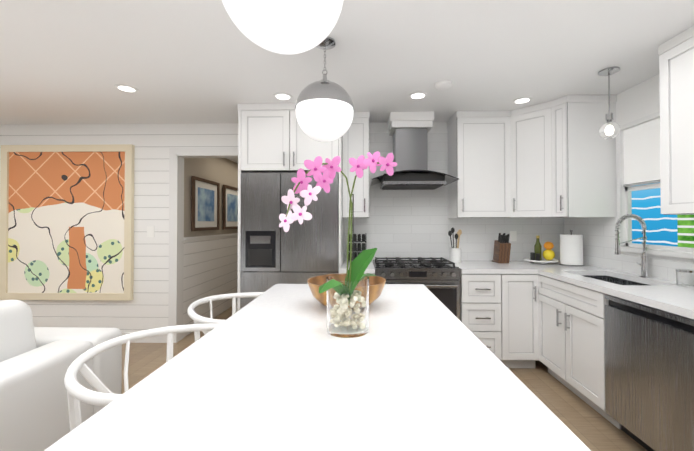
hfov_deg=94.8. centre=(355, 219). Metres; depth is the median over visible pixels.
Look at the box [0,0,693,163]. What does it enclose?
ceiling
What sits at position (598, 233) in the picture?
tile backsplash
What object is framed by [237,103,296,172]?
upper cabinet
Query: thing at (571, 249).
paper towel
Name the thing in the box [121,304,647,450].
floor
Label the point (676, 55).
upper cabinet
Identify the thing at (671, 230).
backdrop
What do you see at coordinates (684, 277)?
toaster
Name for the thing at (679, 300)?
countertop
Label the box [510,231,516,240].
electrical outlet plate
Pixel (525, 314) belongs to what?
base cabinet
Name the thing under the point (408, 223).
tile backsplash
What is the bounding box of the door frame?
[168,147,237,342]
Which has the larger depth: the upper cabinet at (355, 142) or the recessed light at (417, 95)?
the upper cabinet at (355, 142)
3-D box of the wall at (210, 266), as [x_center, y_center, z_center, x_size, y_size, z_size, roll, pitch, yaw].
[-2.005,0.227,5.309,0.135,2.300,3.310,0,-1,1]
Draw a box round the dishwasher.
[605,295,693,450]
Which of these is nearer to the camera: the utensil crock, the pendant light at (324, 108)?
the pendant light at (324, 108)
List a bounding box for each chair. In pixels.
[64,323,220,431]
[188,292,263,341]
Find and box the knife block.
[492,233,510,262]
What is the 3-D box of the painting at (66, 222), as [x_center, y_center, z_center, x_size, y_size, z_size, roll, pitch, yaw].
[-3.191,0.033,3.534,1.470,1.710,0.045,0,-1,1]
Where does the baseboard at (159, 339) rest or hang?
attached to the wall at (146, 308)
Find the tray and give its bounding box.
[523,236,558,263]
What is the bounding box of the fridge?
[240,172,338,308]
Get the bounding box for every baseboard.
[122,332,166,342]
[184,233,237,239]
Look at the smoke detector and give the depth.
2.49 m
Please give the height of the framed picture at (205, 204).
0.660 m
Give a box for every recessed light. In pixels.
[114,84,138,92]
[273,93,292,100]
[408,92,427,99]
[512,97,532,104]
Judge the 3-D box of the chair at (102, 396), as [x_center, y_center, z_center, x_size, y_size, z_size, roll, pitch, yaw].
[-0.735,0.916,1.262,0.597,0.837,0.691,0,-1,1]
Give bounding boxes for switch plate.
[147,226,154,236]
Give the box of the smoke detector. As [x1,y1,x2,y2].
[434,80,451,89]
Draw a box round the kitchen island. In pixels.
[44,284,590,450]
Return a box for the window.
[616,111,693,258]
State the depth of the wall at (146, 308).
3.54 m
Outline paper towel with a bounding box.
[559,230,583,266]
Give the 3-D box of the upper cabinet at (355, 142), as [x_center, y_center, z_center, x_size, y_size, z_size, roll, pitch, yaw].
[0.007,-0.538,3.328,0.268,1.048,0.349,0,-1,1]
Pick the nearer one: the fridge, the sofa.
the sofa
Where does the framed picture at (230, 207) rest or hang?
attached to the wall at (210, 266)
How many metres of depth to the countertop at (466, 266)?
2.92 m
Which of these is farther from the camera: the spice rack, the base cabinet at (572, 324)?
the spice rack
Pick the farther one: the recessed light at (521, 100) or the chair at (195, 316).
the recessed light at (521, 100)
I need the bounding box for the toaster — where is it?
[675,269,693,286]
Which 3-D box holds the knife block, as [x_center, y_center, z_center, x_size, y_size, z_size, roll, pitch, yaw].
[1.500,0.294,3.283,0.110,0.307,0.199,0,-1,1]
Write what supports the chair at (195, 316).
on the floor
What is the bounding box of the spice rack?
[348,233,365,260]
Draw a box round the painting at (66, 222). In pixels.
[0,144,134,300]
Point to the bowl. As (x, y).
(376, 284)
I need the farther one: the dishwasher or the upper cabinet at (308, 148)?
the upper cabinet at (308, 148)
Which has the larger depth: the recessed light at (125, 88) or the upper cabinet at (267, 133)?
the upper cabinet at (267, 133)
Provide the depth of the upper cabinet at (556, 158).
2.80 m
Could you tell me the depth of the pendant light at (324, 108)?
1.81 m
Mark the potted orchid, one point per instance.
(347, 299)
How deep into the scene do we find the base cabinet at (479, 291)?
2.82 m
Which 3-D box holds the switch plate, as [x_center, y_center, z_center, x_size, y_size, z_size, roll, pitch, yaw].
[-2.266,0.138,3.535,0.080,0.120,0.007,0,-1,1]
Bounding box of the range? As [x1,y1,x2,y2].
[373,257,460,319]
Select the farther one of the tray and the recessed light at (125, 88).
the tray
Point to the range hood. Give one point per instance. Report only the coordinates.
(408, 131)
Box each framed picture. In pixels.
[191,176,219,230]
[223,185,237,229]
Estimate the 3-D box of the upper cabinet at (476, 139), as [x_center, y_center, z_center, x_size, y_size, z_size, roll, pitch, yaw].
[1.284,-0.538,3.286,0.557,1.048,0.385,0,-1,1]
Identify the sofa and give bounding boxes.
[0,300,121,450]
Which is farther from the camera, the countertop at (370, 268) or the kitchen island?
the countertop at (370, 268)
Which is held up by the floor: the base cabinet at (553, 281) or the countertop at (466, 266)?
the base cabinet at (553, 281)
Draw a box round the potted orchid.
[279,151,396,337]
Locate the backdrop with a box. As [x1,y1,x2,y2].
[631,182,693,247]
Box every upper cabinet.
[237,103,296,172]
[297,122,340,180]
[341,112,368,220]
[447,111,504,217]
[505,95,616,217]
[658,25,693,214]
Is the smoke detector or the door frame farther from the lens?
the door frame
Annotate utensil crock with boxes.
[448,228,461,262]
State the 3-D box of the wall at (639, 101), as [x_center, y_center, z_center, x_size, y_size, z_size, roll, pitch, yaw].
[2.236,0.115,0.410,0.060,2.420,6.090,0,-1,1]
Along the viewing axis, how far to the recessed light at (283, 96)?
2.77 m
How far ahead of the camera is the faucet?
2.40 m
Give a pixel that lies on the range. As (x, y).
(440, 279)
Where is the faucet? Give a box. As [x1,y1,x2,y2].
[615,214,649,277]
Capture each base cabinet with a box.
[460,272,499,359]
[500,272,543,367]
[540,292,687,428]
[544,272,615,291]
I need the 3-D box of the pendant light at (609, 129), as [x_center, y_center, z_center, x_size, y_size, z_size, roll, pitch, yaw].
[1.832,-0.826,2.303,0.124,0.496,0.124,0,-1,1]
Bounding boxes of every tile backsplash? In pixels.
[344,133,563,260]
[564,217,693,281]
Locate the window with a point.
(641, 142)
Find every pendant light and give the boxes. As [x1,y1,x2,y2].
[221,0,342,54]
[295,37,353,141]
[598,66,619,138]
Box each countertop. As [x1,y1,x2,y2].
[340,260,374,271]
[455,261,611,271]
[596,284,693,318]
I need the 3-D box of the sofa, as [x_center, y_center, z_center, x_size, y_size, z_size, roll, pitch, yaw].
[-2.115,0.887,0.648,1.050,0.882,3.060,0,-1,1]
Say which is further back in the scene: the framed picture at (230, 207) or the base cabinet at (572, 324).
the framed picture at (230, 207)
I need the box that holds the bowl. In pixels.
[307,273,385,305]
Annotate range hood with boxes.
[371,111,458,189]
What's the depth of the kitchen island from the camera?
0.77 m
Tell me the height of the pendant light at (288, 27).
0.604 m
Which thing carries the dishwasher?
on the floor
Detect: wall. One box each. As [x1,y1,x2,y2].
[0,122,447,331]
[183,158,237,337]
[616,74,693,263]

